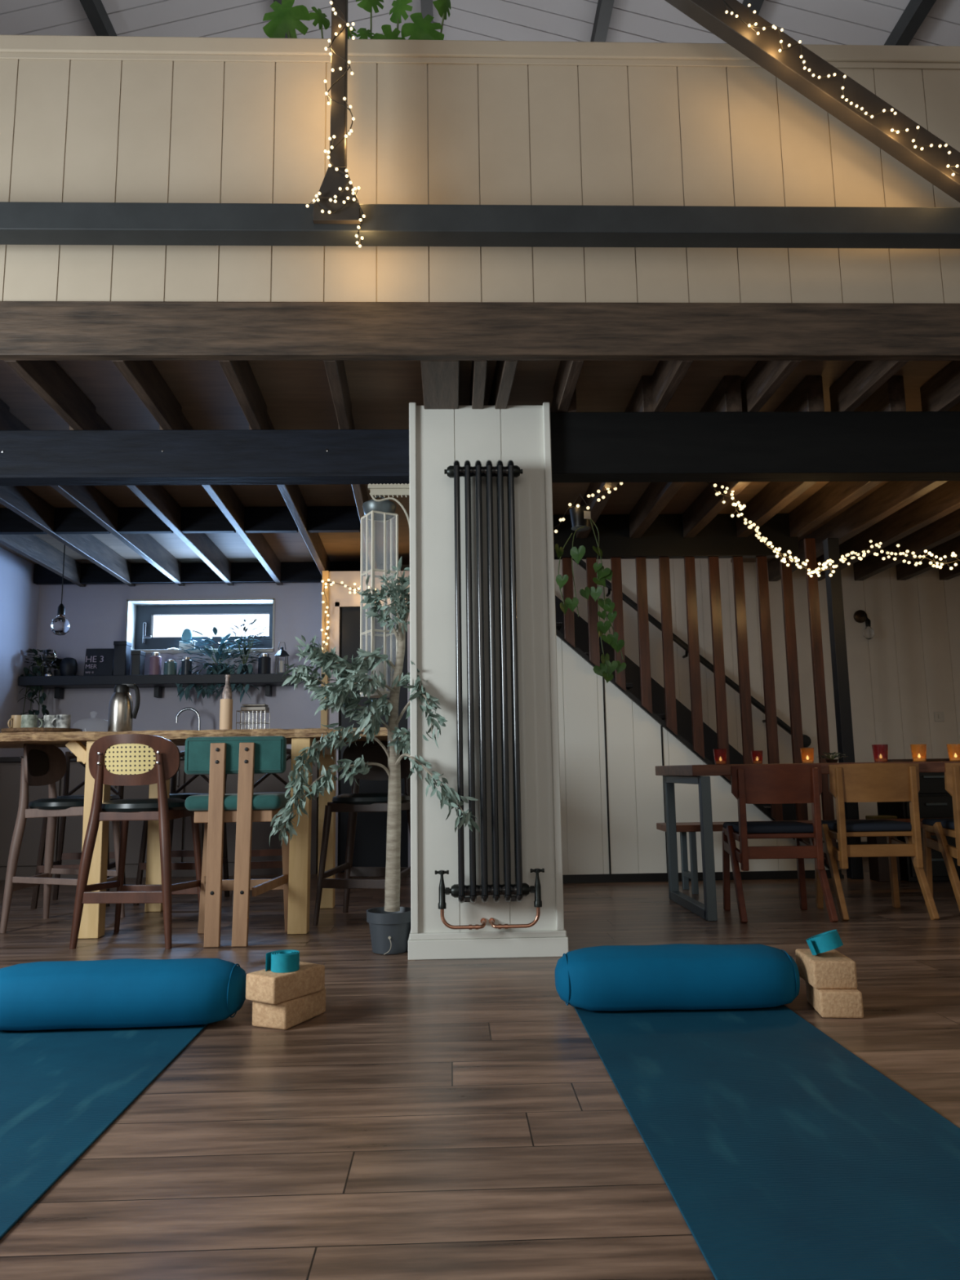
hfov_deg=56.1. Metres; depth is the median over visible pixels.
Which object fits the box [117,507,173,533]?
blocking
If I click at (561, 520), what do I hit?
fairy lights
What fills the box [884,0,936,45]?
rafter
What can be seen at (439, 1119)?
floor
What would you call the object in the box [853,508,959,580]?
joist
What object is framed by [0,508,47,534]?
blocking
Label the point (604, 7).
beam
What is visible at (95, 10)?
trim
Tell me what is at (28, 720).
mug
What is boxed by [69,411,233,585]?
joist
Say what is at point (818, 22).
ceiling
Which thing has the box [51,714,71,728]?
mug
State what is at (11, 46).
trim
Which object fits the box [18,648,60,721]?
shelf plant
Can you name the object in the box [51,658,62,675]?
jar
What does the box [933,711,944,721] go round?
light switch
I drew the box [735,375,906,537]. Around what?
joist
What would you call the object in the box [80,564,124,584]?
blocking
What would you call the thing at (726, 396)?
joist
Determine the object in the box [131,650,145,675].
storage box
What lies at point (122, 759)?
bar stool
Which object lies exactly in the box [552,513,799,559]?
beam
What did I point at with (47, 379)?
joist
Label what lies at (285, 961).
strap
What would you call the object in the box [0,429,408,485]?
cross beam
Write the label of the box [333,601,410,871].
door
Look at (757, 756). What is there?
candle holder
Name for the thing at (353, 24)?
fairy lights
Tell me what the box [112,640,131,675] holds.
storage box
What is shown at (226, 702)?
cylinder
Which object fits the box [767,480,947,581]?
joist
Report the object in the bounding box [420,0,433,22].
trim
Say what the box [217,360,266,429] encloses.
joist
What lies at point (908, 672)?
wall
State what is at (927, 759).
serving tray
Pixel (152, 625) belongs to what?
window
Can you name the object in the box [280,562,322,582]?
blocking
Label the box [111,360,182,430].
joist
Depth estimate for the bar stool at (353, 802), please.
4.77 m
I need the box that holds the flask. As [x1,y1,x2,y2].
[107,683,140,731]
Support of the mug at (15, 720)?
on the wicker tray at (19, 729)
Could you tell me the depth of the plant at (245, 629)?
7.33 m
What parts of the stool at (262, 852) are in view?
leg, seat, cross rail, cross rail, rail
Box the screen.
[561,537,863,879]
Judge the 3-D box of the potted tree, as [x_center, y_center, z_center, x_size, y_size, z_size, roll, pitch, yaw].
[-0.408,0.455,3.802,0.908,1.691,0.415,-3,-9,14]
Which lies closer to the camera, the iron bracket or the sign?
the iron bracket
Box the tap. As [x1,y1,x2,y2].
[175,706,200,730]
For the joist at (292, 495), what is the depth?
5.78 m
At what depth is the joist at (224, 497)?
5.81 m
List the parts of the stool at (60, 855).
leg, leg, rail, cross rail, seat, cross rail, leg, leg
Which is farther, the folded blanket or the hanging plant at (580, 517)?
the folded blanket
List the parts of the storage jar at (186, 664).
lid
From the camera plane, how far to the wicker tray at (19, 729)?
4.36 m
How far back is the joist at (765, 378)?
3.87 m
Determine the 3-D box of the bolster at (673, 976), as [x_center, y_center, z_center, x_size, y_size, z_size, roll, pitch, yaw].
[0.617,1.057,2.842,0.755,0.180,0.255,-1,-8,-1]
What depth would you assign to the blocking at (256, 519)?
5.92 m
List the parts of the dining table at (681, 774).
leg frame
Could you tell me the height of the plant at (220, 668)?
0.608 m
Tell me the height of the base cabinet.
0.740 m
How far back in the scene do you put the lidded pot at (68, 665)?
7.24 m
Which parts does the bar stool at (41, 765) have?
leg, cane panel, backrest, leg, seat rail, seat, leg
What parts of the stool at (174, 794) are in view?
leg, leg, rail, cross rail, seat, cross rail, leg, leg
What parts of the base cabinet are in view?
drawer, drawer, handle, drawer, handle, handle, drawer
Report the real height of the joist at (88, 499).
0.170 m
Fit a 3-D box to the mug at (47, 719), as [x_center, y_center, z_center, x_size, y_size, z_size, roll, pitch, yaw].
[-2.153,0.419,4.502,0.084,0.082,0.066,-5,-10,29]
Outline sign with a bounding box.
[83,648,114,675]
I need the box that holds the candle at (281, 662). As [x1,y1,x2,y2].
[279,660,284,672]
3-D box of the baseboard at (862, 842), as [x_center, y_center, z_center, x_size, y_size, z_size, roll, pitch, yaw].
[2.400,1.733,7.398,5.150,0.120,0.015,-1,-8,-2]
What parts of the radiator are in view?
cross handle, cross handle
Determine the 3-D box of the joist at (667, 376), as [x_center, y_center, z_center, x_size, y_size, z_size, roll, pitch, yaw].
[0.802,-1.131,3.847,0.047,0.170,0.628,-1,-8,-2]
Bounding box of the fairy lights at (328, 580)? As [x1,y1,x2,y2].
[320,578,376,649]
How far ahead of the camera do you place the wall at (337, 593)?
7.08 m
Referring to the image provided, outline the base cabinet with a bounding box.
[876,772,959,881]
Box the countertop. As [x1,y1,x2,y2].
[0,754,291,762]
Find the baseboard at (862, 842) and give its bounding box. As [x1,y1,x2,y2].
[809,841,866,857]
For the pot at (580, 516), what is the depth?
5.13 m
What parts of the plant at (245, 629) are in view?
pot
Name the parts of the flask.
lid, handle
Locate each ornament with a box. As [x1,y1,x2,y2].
[40,648,57,675]
[178,628,195,648]
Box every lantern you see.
[274,642,289,673]
[360,495,398,697]
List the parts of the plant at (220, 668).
pot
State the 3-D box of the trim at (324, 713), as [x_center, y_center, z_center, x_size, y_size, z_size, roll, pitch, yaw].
[-1.198,0.608,6.941,0.050,2.320,0.080,-1,-8,-2]
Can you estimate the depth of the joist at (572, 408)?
4.01 m
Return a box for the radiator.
[435,459,544,929]
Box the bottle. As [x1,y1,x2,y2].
[222,675,231,698]
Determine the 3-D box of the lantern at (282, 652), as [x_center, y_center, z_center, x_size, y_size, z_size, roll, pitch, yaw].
[-1.605,0.148,7.289,0.118,0.262,0.118,-4,-9,21]
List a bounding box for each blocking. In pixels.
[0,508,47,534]
[33,564,75,584]
[53,507,110,533]
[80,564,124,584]
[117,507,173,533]
[130,563,175,583]
[180,506,235,533]
[180,563,225,583]
[231,562,275,582]
[244,506,297,533]
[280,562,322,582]
[306,506,359,532]
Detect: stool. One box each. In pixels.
[0,743,124,933]
[30,751,125,909]
[69,733,201,949]
[133,751,229,905]
[184,735,290,947]
[231,748,291,905]
[313,740,410,925]
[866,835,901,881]
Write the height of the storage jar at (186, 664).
0.150 m
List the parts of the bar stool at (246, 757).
leg, post, seat, seat frame, post, leg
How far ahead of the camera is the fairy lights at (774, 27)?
3.41 m
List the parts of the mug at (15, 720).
handle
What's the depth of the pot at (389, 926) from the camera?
3.71 m
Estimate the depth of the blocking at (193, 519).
5.90 m
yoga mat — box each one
[0,1024,207,1239]
[573,1004,959,1279]
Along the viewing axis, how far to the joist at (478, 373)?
3.73 m
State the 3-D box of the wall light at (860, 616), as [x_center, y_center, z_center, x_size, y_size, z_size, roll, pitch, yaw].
[3.260,-0.133,7.621,0.111,0.270,0.164,-1,-8,-2]
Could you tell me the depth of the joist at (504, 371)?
3.78 m
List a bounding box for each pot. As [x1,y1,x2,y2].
[59,657,77,675]
[366,906,410,955]
[569,506,591,526]
[825,759,838,763]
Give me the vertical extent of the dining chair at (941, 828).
0.760 m
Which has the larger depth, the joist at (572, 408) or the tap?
the tap
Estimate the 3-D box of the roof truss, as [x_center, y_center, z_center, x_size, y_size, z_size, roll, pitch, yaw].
[0.656,-2.675,3.555,6.800,2.719,0.125,-1,-8,-2]
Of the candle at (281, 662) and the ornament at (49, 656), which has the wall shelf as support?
the ornament at (49, 656)
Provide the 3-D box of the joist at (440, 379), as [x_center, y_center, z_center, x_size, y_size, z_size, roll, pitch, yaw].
[-0.177,-1.072,4.147,0.150,0.170,1.298,-1,-8,-2]
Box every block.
[245,961,324,1004]
[252,988,325,1030]
[795,948,857,989]
[805,981,863,1018]
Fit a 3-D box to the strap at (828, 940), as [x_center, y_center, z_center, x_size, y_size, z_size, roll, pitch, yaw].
[1.069,0.938,2.795,0.109,0.077,0.098,-3,-9,14]
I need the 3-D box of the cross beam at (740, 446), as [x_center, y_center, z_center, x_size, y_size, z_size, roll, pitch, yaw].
[2.657,-0.888,4.122,4.800,0.286,0.130,-1,-8,-2]
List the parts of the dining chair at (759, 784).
leg, seat rail, rail, leg, post, backrest, seat, cross rail, leg, rail, post, leg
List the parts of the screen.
newel post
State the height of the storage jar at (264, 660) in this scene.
0.170 m
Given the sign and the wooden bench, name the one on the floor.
the wooden bench
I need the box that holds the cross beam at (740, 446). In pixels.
[550,411,959,482]
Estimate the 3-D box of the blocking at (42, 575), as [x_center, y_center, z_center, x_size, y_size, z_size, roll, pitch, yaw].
[-3.511,-0.543,7.442,0.324,0.161,0.060,-1,-8,-2]
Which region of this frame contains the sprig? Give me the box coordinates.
[818,751,848,763]
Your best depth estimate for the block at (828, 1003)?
2.67 m
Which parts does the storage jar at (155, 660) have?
lid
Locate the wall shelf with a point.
(59, 683)
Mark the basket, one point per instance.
(254, 708)
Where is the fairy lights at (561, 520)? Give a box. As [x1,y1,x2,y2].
[553,482,622,533]
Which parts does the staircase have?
handrail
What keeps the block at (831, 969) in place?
on the block at (828, 1003)
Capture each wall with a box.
[0,58,959,303]
[0,546,39,756]
[32,558,959,842]
[327,570,409,821]
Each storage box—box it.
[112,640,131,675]
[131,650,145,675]
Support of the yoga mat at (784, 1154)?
on the floor
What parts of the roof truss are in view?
king post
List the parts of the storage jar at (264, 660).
lid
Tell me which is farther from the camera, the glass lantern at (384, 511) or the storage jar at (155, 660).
the storage jar at (155, 660)
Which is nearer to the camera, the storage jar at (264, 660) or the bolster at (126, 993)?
the bolster at (126, 993)
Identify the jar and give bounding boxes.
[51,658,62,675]
[149,652,161,675]
[163,659,177,674]
[181,656,191,674]
[257,653,271,673]
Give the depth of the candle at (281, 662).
7.26 m
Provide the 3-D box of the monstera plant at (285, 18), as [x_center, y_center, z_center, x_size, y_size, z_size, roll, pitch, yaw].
[-0.538,-2.048,4.049,0.848,1.687,0.419,-1,-8,-2]
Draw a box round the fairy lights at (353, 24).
[306,0,365,248]
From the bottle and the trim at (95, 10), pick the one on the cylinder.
the bottle
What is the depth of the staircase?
6.06 m
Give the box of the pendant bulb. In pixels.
[50,544,70,635]
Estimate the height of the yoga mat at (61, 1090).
0.005 m
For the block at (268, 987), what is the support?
on the block at (284, 1015)
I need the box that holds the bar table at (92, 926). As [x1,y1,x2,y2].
[0,727,399,938]
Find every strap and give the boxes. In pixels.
[265,949,299,973]
[805,929,843,955]
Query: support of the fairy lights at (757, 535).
hanging from the joist at (808, 395)
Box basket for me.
[235,703,270,728]
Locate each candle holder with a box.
[713,748,727,764]
[751,750,762,764]
[800,747,813,763]
[871,744,888,762]
[910,744,926,761]
[946,743,959,760]
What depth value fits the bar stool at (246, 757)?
4.04 m
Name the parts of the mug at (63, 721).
handle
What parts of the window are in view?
handle, sill, pane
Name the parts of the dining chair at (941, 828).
leg, seat rail, rail, leg, backrest, post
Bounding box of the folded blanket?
[865,815,897,819]
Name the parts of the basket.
tin lid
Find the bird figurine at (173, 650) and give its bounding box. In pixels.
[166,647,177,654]
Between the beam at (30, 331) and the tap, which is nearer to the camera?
the beam at (30, 331)
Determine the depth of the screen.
6.14 m
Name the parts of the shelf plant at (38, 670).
pot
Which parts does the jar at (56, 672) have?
pot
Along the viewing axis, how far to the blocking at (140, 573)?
7.44 m
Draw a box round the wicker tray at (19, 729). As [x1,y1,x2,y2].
[0,727,82,733]
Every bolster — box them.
[0,958,246,1031]
[555,943,799,1011]
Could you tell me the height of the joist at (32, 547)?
0.170 m
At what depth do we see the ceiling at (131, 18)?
5.06 m
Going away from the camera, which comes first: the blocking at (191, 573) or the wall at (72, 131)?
the wall at (72, 131)
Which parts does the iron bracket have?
shelf rail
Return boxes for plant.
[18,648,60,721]
[167,626,260,703]
[225,618,272,673]
[262,0,450,39]
[555,493,626,683]
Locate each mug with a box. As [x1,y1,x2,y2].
[7,715,21,728]
[20,714,43,727]
[38,715,56,727]
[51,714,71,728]
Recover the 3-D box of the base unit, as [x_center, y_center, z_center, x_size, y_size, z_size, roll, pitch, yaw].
[-2.433,1.371,6.988,2.390,0.860,0.610,-1,-8,-2]
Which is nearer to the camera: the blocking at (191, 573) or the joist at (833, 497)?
the joist at (833, 497)
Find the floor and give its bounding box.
[0,857,959,1279]
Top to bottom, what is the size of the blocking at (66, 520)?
0.161 m
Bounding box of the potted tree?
[269,556,479,955]
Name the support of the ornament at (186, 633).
on the window
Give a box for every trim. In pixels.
[0,35,959,69]
[79,0,116,35]
[273,0,296,38]
[320,570,328,728]
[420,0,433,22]
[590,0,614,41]
[742,0,764,14]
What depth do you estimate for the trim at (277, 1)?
5.05 m
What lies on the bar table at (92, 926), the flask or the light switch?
the flask
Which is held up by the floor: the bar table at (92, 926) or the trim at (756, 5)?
the bar table at (92, 926)
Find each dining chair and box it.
[721,764,838,923]
[814,763,939,920]
[921,762,959,911]
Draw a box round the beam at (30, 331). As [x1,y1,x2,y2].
[0,301,959,360]
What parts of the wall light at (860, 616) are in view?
bulb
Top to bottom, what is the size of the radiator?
1.928 m
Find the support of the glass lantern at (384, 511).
hanging from the iron bracket
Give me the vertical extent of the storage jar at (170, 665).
0.130 m
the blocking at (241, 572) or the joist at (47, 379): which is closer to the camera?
the joist at (47, 379)
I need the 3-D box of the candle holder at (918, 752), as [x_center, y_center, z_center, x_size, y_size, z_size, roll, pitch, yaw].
[2.321,0.597,4.758,0.079,0.090,0.079,-1,-8,-2]
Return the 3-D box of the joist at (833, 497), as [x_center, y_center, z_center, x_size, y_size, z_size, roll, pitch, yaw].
[2.221,-0.959,5.168,0.075,0.170,2.205,-1,-8,-2]
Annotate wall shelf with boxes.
[17,673,293,698]
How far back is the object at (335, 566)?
7.50 m
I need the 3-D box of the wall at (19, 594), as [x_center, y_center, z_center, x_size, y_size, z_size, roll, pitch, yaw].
[-3.566,-1.160,1.878,0.120,4.424,11.800,-1,-8,-2]
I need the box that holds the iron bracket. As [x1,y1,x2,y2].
[368,483,409,532]
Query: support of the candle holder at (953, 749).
on the dining table at (681, 774)
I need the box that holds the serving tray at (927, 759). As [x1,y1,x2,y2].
[883,758,949,762]
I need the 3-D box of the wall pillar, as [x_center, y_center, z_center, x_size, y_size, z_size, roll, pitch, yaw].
[0.012,0.137,3.925,0.644,2.343,0.318,-1,-8,-2]
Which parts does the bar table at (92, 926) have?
leg, leg, leg, rail, leg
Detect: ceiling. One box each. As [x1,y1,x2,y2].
[0,0,395,39]
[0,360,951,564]
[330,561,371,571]
[393,0,959,46]
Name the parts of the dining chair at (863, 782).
leg, rail, seat rail, leg, post, cross rail, backrest, seat, leg, rail, post, leg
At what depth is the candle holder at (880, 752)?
4.66 m
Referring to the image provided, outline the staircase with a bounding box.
[555,559,844,883]
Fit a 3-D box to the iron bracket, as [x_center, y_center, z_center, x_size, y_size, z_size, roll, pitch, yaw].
[-0.412,-0.567,4.115,0.200,0.305,0.030,-1,-8,-2]
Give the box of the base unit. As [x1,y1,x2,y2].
[0,758,319,879]
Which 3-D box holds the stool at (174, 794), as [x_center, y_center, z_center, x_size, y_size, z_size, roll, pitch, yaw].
[-1.786,1.115,5.497,0.434,0.919,0.468,-2,-8,7]
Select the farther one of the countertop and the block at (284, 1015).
the countertop
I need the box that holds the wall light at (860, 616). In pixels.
[853,609,874,639]
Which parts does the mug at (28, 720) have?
handle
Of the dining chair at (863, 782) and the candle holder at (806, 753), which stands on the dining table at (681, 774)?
the candle holder at (806, 753)
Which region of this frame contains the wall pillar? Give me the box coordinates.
[408,402,568,959]
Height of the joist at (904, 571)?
0.170 m
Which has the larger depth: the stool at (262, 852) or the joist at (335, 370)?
the stool at (262, 852)
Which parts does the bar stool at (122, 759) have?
leg, leg, seat frame, cane panel, backrest, seat, leg, seat rail, leg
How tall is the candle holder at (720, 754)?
0.082 m
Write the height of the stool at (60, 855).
0.919 m
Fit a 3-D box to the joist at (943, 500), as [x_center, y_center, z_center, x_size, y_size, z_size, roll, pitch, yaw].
[2.944,-0.859,5.927,0.075,0.170,3.690,-1,-8,-2]
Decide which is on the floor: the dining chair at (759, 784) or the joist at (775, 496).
the dining chair at (759, 784)
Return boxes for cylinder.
[219,675,232,729]
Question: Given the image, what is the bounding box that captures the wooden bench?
[656,817,935,894]
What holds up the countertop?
on the base unit
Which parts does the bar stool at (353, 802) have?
leg, leg, seat frame, seat, backrest, cane panel, seat rail, leg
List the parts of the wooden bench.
leg frame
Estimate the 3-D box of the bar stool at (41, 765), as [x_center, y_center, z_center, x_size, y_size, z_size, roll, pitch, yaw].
[-2.117,0.989,4.642,0.438,0.931,0.458,-1,-8,0]
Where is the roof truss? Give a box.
[0,0,959,248]
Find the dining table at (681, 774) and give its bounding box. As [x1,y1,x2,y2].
[655,760,959,921]
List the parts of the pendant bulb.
globe, cord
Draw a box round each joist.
[0,399,9,430]
[0,485,135,586]
[0,534,85,586]
[4,360,95,430]
[8,411,184,586]
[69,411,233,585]
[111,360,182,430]
[159,412,283,585]
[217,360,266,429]
[248,412,330,576]
[324,360,351,429]
[338,413,380,568]
[420,360,458,409]
[469,360,487,408]
[488,360,518,408]
[550,388,576,412]
[553,360,583,412]
[575,375,658,537]
[628,375,742,537]
[652,360,693,412]
[682,375,824,537]
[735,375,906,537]
[741,360,801,411]
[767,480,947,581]
[788,401,959,537]
[816,480,959,581]
[829,360,908,411]
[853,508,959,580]
[895,535,959,580]
[920,360,959,411]
[938,557,959,579]
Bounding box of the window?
[124,598,275,653]
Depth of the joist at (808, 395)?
5.29 m
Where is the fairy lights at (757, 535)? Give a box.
[706,481,959,577]
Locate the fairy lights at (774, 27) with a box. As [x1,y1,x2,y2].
[723,0,959,176]
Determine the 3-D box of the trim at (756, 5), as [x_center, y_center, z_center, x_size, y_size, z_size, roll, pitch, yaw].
[1.506,-3.692,2.358,0.068,0.098,11.500,-1,-8,-2]
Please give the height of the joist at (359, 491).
0.170 m
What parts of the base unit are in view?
door, door, door, handle, door, door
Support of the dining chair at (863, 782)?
on the floor
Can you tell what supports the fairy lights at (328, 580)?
hanging from the wall at (337, 593)
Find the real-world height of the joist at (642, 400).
0.170 m
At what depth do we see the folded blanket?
5.84 m
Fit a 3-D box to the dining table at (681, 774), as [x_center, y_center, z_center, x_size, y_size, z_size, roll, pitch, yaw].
[2.326,1.045,4.890,2.550,0.757,0.830,-1,-8,-2]

